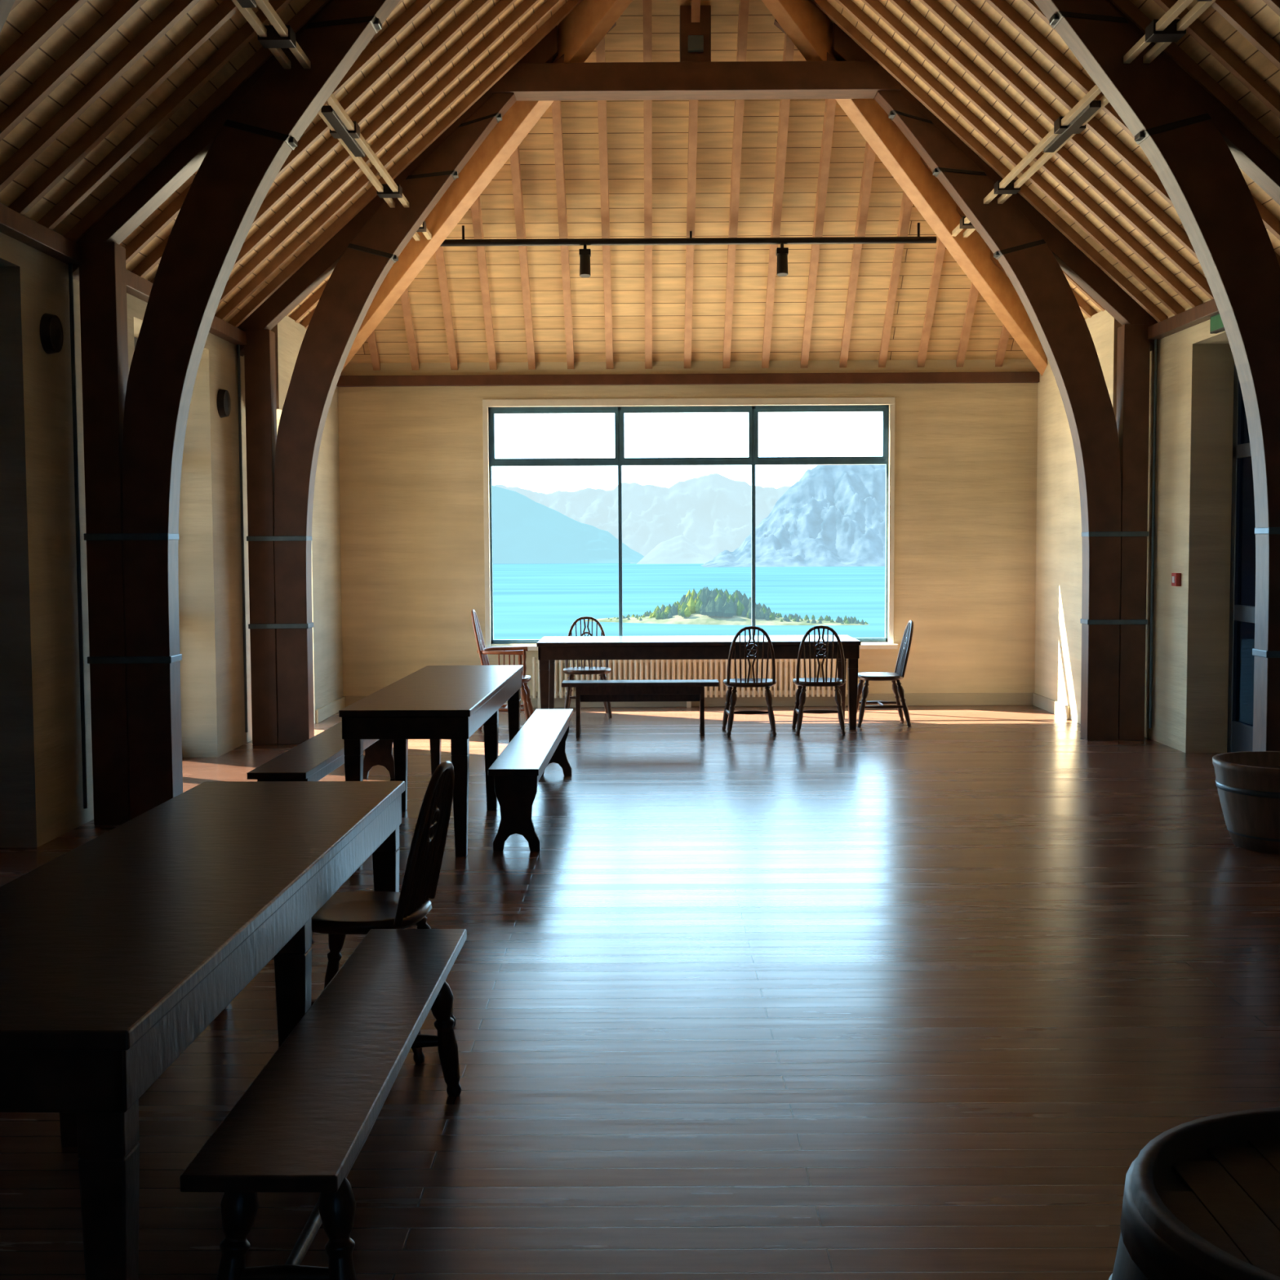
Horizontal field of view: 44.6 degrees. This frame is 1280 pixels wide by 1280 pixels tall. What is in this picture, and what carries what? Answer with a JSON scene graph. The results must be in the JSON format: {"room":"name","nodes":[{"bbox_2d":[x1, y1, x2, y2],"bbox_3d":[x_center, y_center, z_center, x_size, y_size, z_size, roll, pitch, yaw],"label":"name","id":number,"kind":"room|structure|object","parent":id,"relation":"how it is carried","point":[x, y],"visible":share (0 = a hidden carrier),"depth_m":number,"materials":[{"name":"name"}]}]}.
{"room":"eatery","nodes":[
{"label":"eatery","id":0,"kind":"room"},
{"bbox_2d":[0,202,342,847],"bbox_3d":[-3.286,-0.559,6.853,0.670,3.500,16.920,0,4,0],"label":"wall","id":1,"kind":"structure","parent":0,"point":[42,793],"depth_m":8.79,"materials":[{"name":"paint"}]},
{"bbox_2d":[39,313,63,354],"bbox_3d":[-3.188,-1.663,8.477,0.060,0.220,0.220,0,4,0],"label":"wall speaker","id":2,"kind":"object","parent":1,"relation":"attached to","point":[51,335],"visible":1,"depth_m":8.42,"materials":[{"name":"black plastic"}]},
{"bbox_2d":[0,203,246,345],"bbox_3d":[-3.214,-1.957,5.478,0.140,0.100,14.350,0,4,0],"label":"wooden beam","id":3,"kind":"structure","parent":1,"relation":"attached to","point":[14,224],"depth_m":8.46,"materials":[{"name":"brown wood"}]},
{"bbox_2d":[133,337,137,347],"bbox_3d":[-3.532,-0.581,10.850,0.080,3.050,1.700,0,4,0],"label":"door","id":4,"kind":"structure","parent":1,"relation":"in","point":[135,338],"depth_m":10.88,"materials":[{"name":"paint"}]},
{"bbox_2d":[217,389,231,417],"bbox_3d":[-3.173,-1.807,11.925,0.060,0.220,0.220,0,4,0],"label":"wall speaker","id":5,"kind":"object","parent":1,"relation":"attached to","point":[224,403],"visible":1,"depth_m":11.86,"materials":[{"name":"black plastic"}]},
{"bbox_2d":[315,696,345,723],"bbox_3d":[-2.896,0.648,14.626,0.025,0.120,1.250,0,4,0],"label":"baseboard","id":6,"kind":"structure","parent":1,"relation":"attached to","point":[332,708],"depth_m":14.53,"materials":[{"name":"paint"}]},
{"bbox_2d":[0,705,1279,1279],"bbox_3d":[0.439,1.219,6.947,8.100,0.100,16.920,0,4,0],"label":"floor","id":7,"kind":"structure","parent":0,"point":[885,998],"depth_m":5.19,"materials":[{"name":"brown wood"}]},
{"bbox_2d":[0,0,15,32],"bbox_3d":[0.415,-2.054,5.376,7.280,6.628,0.270,0,4,0],"label":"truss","id":8,"kind":"object","parent":7,"relation":"on","point":[6,6],"visible":1,"depth_m":5.45,"materials":[{"name":"brown wood"}]},
{"bbox_2d":[0,781,405,1279],"bbox_3d":[-1.218,0.970,4.157,0.720,0.760,2.850,0,4,1],"label":"dining table","id":9,"kind":"object","parent":7,"relation":"on","point":[117,951],"visible":0.91,"depth_m":3.47,"materials":[{"name":"brown wood"}]},
{"bbox_2d":[247,721,395,781],"bbox_3d":[-1.811,0.805,9.353,0.300,0.450,2.900,0,4,1],"label":"bench","id":10,"kind":"object","parent":7,"relation":"on","point":[314,758],"visible":0.34,"depth_m":8.63,"materials":[{"name":"brown wood"}]},
{"bbox_2d":[179,928,466,1279],"bbox_3d":[-0.679,1.148,3.777,0.291,0.454,1.830,0,4,1],"label":"bench","id":11,"kind":"object","parent":7,"relation":"on","point":[303,1123],"visible":1,"depth_m":3.28,"materials":[{"name":"brown wood"}]},
{"bbox_2d":[311,760,455,1064],"bbox_3d":[-0.855,0.841,5.005,0.506,0.916,0.450,0,4,8],"label":"chair","id":12,"kind":"object","parent":7,"relation":"on","point":[359,912],"visible":0.64,"depth_m":4.96,"materials":[{"name":"brown wood"}]},
{"bbox_2d":[338,665,523,857],"bbox_3d":[-1.166,0.645,9.382,0.670,0.760,2.900,0,4,1],"label":"dining table","id":13,"kind":"object","parent":7,"relation":"on","point":[434,703],"visible":0.88,"depth_m":8.30,"materials":[{"name":"brown wood"}]},
{"bbox_2d":[471,608,533,729],"bbox_3d":[-1.196,0.248,13.597,0.533,1.036,0.544,0,4,0],"label":"armchair","id":14,"kind":"object","parent":7,"relation":"on","point":[482,651],"visible":0.59,"depth_m":13.48,"materials":[{"name":"red wood"}]},
{"bbox_2d":[488,708,573,851],"bbox_3d":[-0.620,0.794,9.431,0.260,0.450,2.900,0,4,1],"label":"bench","id":15,"kind":"object","parent":7,"relation":"on","point":[517,771],"visible":1,"depth_m":8.14,"materials":[{"name":"brown wood"}]},
{"bbox_2d":[562,616,612,718],"bbox_3d":[-0.492,0.248,14.494,0.450,0.916,0.506,0,4,-3],"label":"chair","id":16,"kind":"object","parent":7,"relation":"on","point":[602,671],"visible":0.63,"depth_m":14.61,"materials":[{"name":"brown wood"}]},
{"bbox_2d":[561,679,719,737],"bbox_3d":[0.004,0.568,13.011,1.300,0.450,0.260,0,4,0],"label":"bench","id":17,"kind":"object","parent":7,"relation":"on","point":[586,691],"visible":1,"depth_m":12.89,"materials":[{"name":"brown wood"}]},
{"bbox_2d":[68,0,1279,825],"bbox_3d":[0.430,-2.268,8.819,7.280,6.628,0.270,0,4,0],"label":"truss","id":18,"kind":"object","parent":7,"relation":"on","point":[135,420],"visible":0.93,"depth_m":8.78,"materials":[{"name":"brown wood"}]},
{"bbox_2d":[231,0,431,240],"bbox_3d":[-1.903,-3.229,9.226,0.170,0.080,8.800,0,4,0],"label":"light fixture","id":19,"kind":"object","parent":18,"relation":"attached to","point":[277,36],"visible":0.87,"depth_m":9.59,"materials":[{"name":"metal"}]},
{"bbox_2d":[532,657,848,708],"bbox_3d":[0.498,0.406,15.170,3.090,0.500,0.065,0,4,0],"label":"radiator","id":20,"kind":"object","parent":7,"relation":"on","point":[818,691],"visible":0.34,"depth_m":15.14,"materials":[{"name":"metal"}]},
{"bbox_2d":[236,4,1157,744],"bbox_3d":[0.448,-2.069,12.439,7.280,5.780,0.270,0,4,0],"label":"truss","id":21,"kind":"object","parent":7,"relation":"on","point":[1112,454],"visible":0.95,"depth_m":12.35,"materials":[{"name":"brown wood"}]},
{"bbox_2d":[951,0,1215,237],"bbox_3d":[2.757,-3.252,9.204,0.170,0.080,8.800,0,4,0],"label":"light fixture","id":22,"kind":"object","parent":21,"relation":"attached to","point":[1168,29],"visible":0.88,"depth_m":9.62,"materials":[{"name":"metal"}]},
{"bbox_2d":[536,635,861,729],"bbox_3d":[0.501,0.368,13.697,2.750,0.760,0.900,0,4,0],"label":"dining table","id":23,"kind":"object","parent":7,"relation":"on","point":[550,649],"visible":0.86,"depth_m":13.25,"materials":[{"name":"brown wood"}]},
{"bbox_2d":[721,626,776,736],"bbox_3d":[0.923,0.328,13.094,0.450,0.916,0.506,0,4,0],"label":"chair","id":24,"kind":"object","parent":7,"relation":"on","point":[731,695],"visible":1,"depth_m":12.93,"materials":[{"name":"brown wood"}]},
{"bbox_2d":[791,625,846,735],"bbox_3d":[1.512,0.323,13.131,0.450,0.916,0.506,0,4,4],"label":"chair","id":25,"kind":"object","parent":7,"relation":"on","point":[801,696],"visible":1,"depth_m":12.97,"materials":[{"name":"brown wood"}]},
{"bbox_2d":[857,620,913,727],"bbox_3d":[2.134,0.285,13.685,0.506,0.916,0.450,0,4,0],"label":"chair","id":26,"kind":"object","parent":7,"relation":"on","point":[898,690],"visible":0.94,"depth_m":13.55,"materials":[{"name":"brown wood"}]},
{"bbox_2d":[1108,1106,1279,1279],"bbox_3d":[0.821,1.044,1.673,0.690,0.900,0.690,0,4,1],"label":"wine barrel","id":27,"kind":"object","parent":7,"relation":"on","point":[1202,1197],"visible":1,"depth_m":1.71,"materials":[{"name":"brown wood"}]},
{"bbox_2d":[1212,751,1279,854],"bbox_3d":[3.378,0.853,8.158,0.732,0.450,0.732,0,4,1],"label":"barrel planter","id":28,"kind":"object","parent":7,"relation":"on","point":[1247,783],"visible":1,"depth_m":7.99,"materials":[{"name":"brown wood"}]},
{"bbox_2d":[0,0,1279,363],"bbox_3d":[0.412,-3.809,6.589,7.560,3.560,17.030,0,4,0],"label":"ceiling","id":29,"kind":"structure","parent":0,"point":[624,42],"depth_m":13.29,"materials":[{"name":"brown wood"}]},
{"bbox_2d":[0,0,1279,328],"bbox_3d":[0.412,-3.722,6.550,7.460,3.471,16.394,0,4,0],"label":"rafters","id":30,"kind":"object","parent":29,"relation":"attached to","point":[57,15],"depth_m":10.50,"materials":[{"name":"brown wood"}]},
{"bbox_2d":[440,222,936,277],"bbox_3d":[0.398,-3.420,13.688,4.400,0.457,0.130,0,4,0],"label":"track spotlights","id":31,"kind":"object","parent":29,"relation":"attached to","point":[782,252],"visible":0.98,"depth_m":13.68,"materials":[{"name":"black metal"}]},
{"bbox_2d":[367,0,1009,370],"bbox_3d":[0.441,-4.183,13.164,6.818,3.356,3.600,0,4,0],"label":"rafters","id":32,"kind":"object","parent":29,"relation":"attached to","point":[788,46],"depth_m":14.00,"materials":[{"name":"brown wood"}]},
{"bbox_2d":[342,0,1047,376],"bbox_3d":[0.413,-3.641,6.593,7.294,3.611,16.817,0,4,0],"label":"beams","id":33,"kind":"structure","parent":29,"relation":"attached to","point":[810,29],"depth_m":13.12,"materials":[{"name":"brown wood"}]},
{"bbox_2d":[337,359,1038,696],"bbox_3d":[0.467,-1.025,15.224,6.760,3.350,0.120,0,4,0],"label":"wall","id":34,"kind":"structure","parent":0,"point":[411,458],"depth_m":15.15,"materials":[{"name":"paint"}]},
{"bbox_2d":[336,371,1039,386],"bbox_3d":[0.458,-2.511,15.036,6.760,0.100,0.070,0,4,0],"label":"trim","id":35,"kind":"structure","parent":34,"relation":"attached to","point":[1026,376],"depth_m":15.00,"materials":[{"name":"brown wood"}]},
{"bbox_2d":[488,404,888,644],"bbox_3d":[0.476,-1.120,15.218,3.880,2.300,0.062,0,4,0],"label":"window","id":36,"kind":"structure","parent":34,"relation":"in","point":[753,460],"depth_m":15.15,"materials":[{"name":"paint"}]},
{"bbox_2d":[345,693,1032,707],"bbox_3d":[0.475,0.592,15.252,6.720,0.120,0.025,0,4,0],"label":"baseboard","id":37,"kind":"structure","parent":34,"relation":"attached to","point":[912,699],"depth_m":15.23,"materials":[{"name":"painted wood"}]},
{"bbox_2d":[482,396,897,650],"bbox_3d":[0.476,-1.118,15.113,4.040,2.430,0.090,0,4,0],"label":"trim","id":38,"kind":"structure","parent":34,"relation":"attached to","point":[890,401],"depth_m":15.06,"materials":[{"name":"paint"}]},
{"bbox_2d":[1034,298,1234,752],"bbox_3d":[4.144,-0.596,6.818,0.670,3.500,16.920,0,4,0],"label":"wall","id":39,"kind":"structure","parent":0,"point":[1195,366],"depth_m":12.01,"materials":[{"name":"paint"}]},
{"bbox_2d":[1032,693,1070,719],"bbox_3d":[3.839,0.615,14.595,0.025,0.120,1.250,0,4,0],"label":"baseboard","id":40,"kind":"structure","parent":39,"relation":"attached to","point":[1060,709],"depth_m":14.50,"materials":[{"name":"paint"}]},
{"bbox_2d":[1171,573,1181,586],"bbox_3d":[4.081,-0.460,11.887,0.045,0.100,0.100,0,4,0],"label":"fire alarm","id":41,"kind":"object","parent":39,"relation":"attached to","point":[1175,577],"visible":1,"depth_m":11.84,"materials":[{"name":"red plastic"}]},
{"bbox_2d":[1147,298,1218,340],"bbox_3d":[4.046,-1.993,5.444,0.140,0.100,14.350,0,4,0],"label":"trim","id":42,"kind":"structure","parent":39,"relation":"attached to","point":[1202,313],"depth_m":11.53,"materials":[{"name":"brown wood"}]},
{"bbox_2d":[1209,312,1225,333],"bbox_3d":[4.063,-2.222,10.890,0.054,0.120,0.350,0,4,0],"label":"exit sign","id":43,"kind":"object","parent":39,"relation":"attached to","point":[1216,326],"visible":0.51,"depth_m":10.94,"materials":[{"name":"green plastic"}]},
{"bbox_2d":[1226,362,1255,752],"bbox_3d":[4.428,-0.621,10.813,0.080,3.050,1.700,0,4,0],"label":"door","id":44,"kind":"structure","parent":39,"relation":"in","point":[1242,556],"depth_m":11.50,"materials":[{"name":"paint"}]},
{"label":"outside","id":45,"kind":"structure","parent":0,"visible":0},
{"bbox_2d":[493,563,884,639],"bbox_3d":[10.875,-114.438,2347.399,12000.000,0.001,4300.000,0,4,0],"label":"lake water","id":46,"kind":"structure","parent":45,"point":[538,601],"depth_m":944.63,"materials":[{"name":"teal liquid"}]},
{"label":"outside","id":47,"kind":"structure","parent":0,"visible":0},
{"bbox_2d":[494,472,791,556],"bbox_3d":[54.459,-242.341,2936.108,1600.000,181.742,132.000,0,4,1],"label":"mountain range","id":48,"kind":"object","parent":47,"point":[713,511],"visible":0.19,"depth_m":2951.15,"materials":[{"name":"white stone"}]},
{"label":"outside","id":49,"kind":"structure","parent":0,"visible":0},
{"bbox_2d":[630,534,715,564],"bbox_3d":[59.338,-133.773,2374.585,150.000,52.067,78.000,0,4,1],"label":"hill","id":50,"kind":"structure","parent":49,"point":[678,549],"depth_m":2366.69,"materials":[{"name":"white"}]},
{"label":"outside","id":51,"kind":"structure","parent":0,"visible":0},
{"bbox_2d":[492,484,644,564],"bbox_3d":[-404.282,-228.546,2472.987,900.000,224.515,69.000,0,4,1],"label":"mountain","id":52,"kind":"structure","parent":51,"point":[525,531],"depth_m":2469.39,"materials":[{"name":"blue stone"}]},
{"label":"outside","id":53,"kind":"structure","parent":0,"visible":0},
{"bbox_2d":[608,586,868,624],"bbox_3d":[32.365,-13.480,617.720,111.707,15.353,48.787,0,4,1],"label":"trees","id":54,"kind":"object","parent":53,"point":[715,602],"visible":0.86,"depth_m":610.20,"materials":[{"name":"green plant"}]},
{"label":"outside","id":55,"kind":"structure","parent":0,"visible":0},
{"bbox_2d":[701,464,885,567],"bbox_3d":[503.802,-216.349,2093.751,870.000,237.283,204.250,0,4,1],"label":"rocky mountain","id":56,"kind":"structure","parent":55,"point":[834,515],"depth_m":2089.10,"materials":[{"name":"blue"}]},
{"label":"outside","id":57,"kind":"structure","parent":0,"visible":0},
{"bbox_2d":[585,613,869,625],"bbox_3d":[32.792,-8.926,617.789,118.000,4.953,55.300,0,4,1],"label":"beach","id":58,"kind":"structure","parent":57,"point":[694,619],"depth_m":603.38,"materials":[{"name":"white sand"}]}
]}

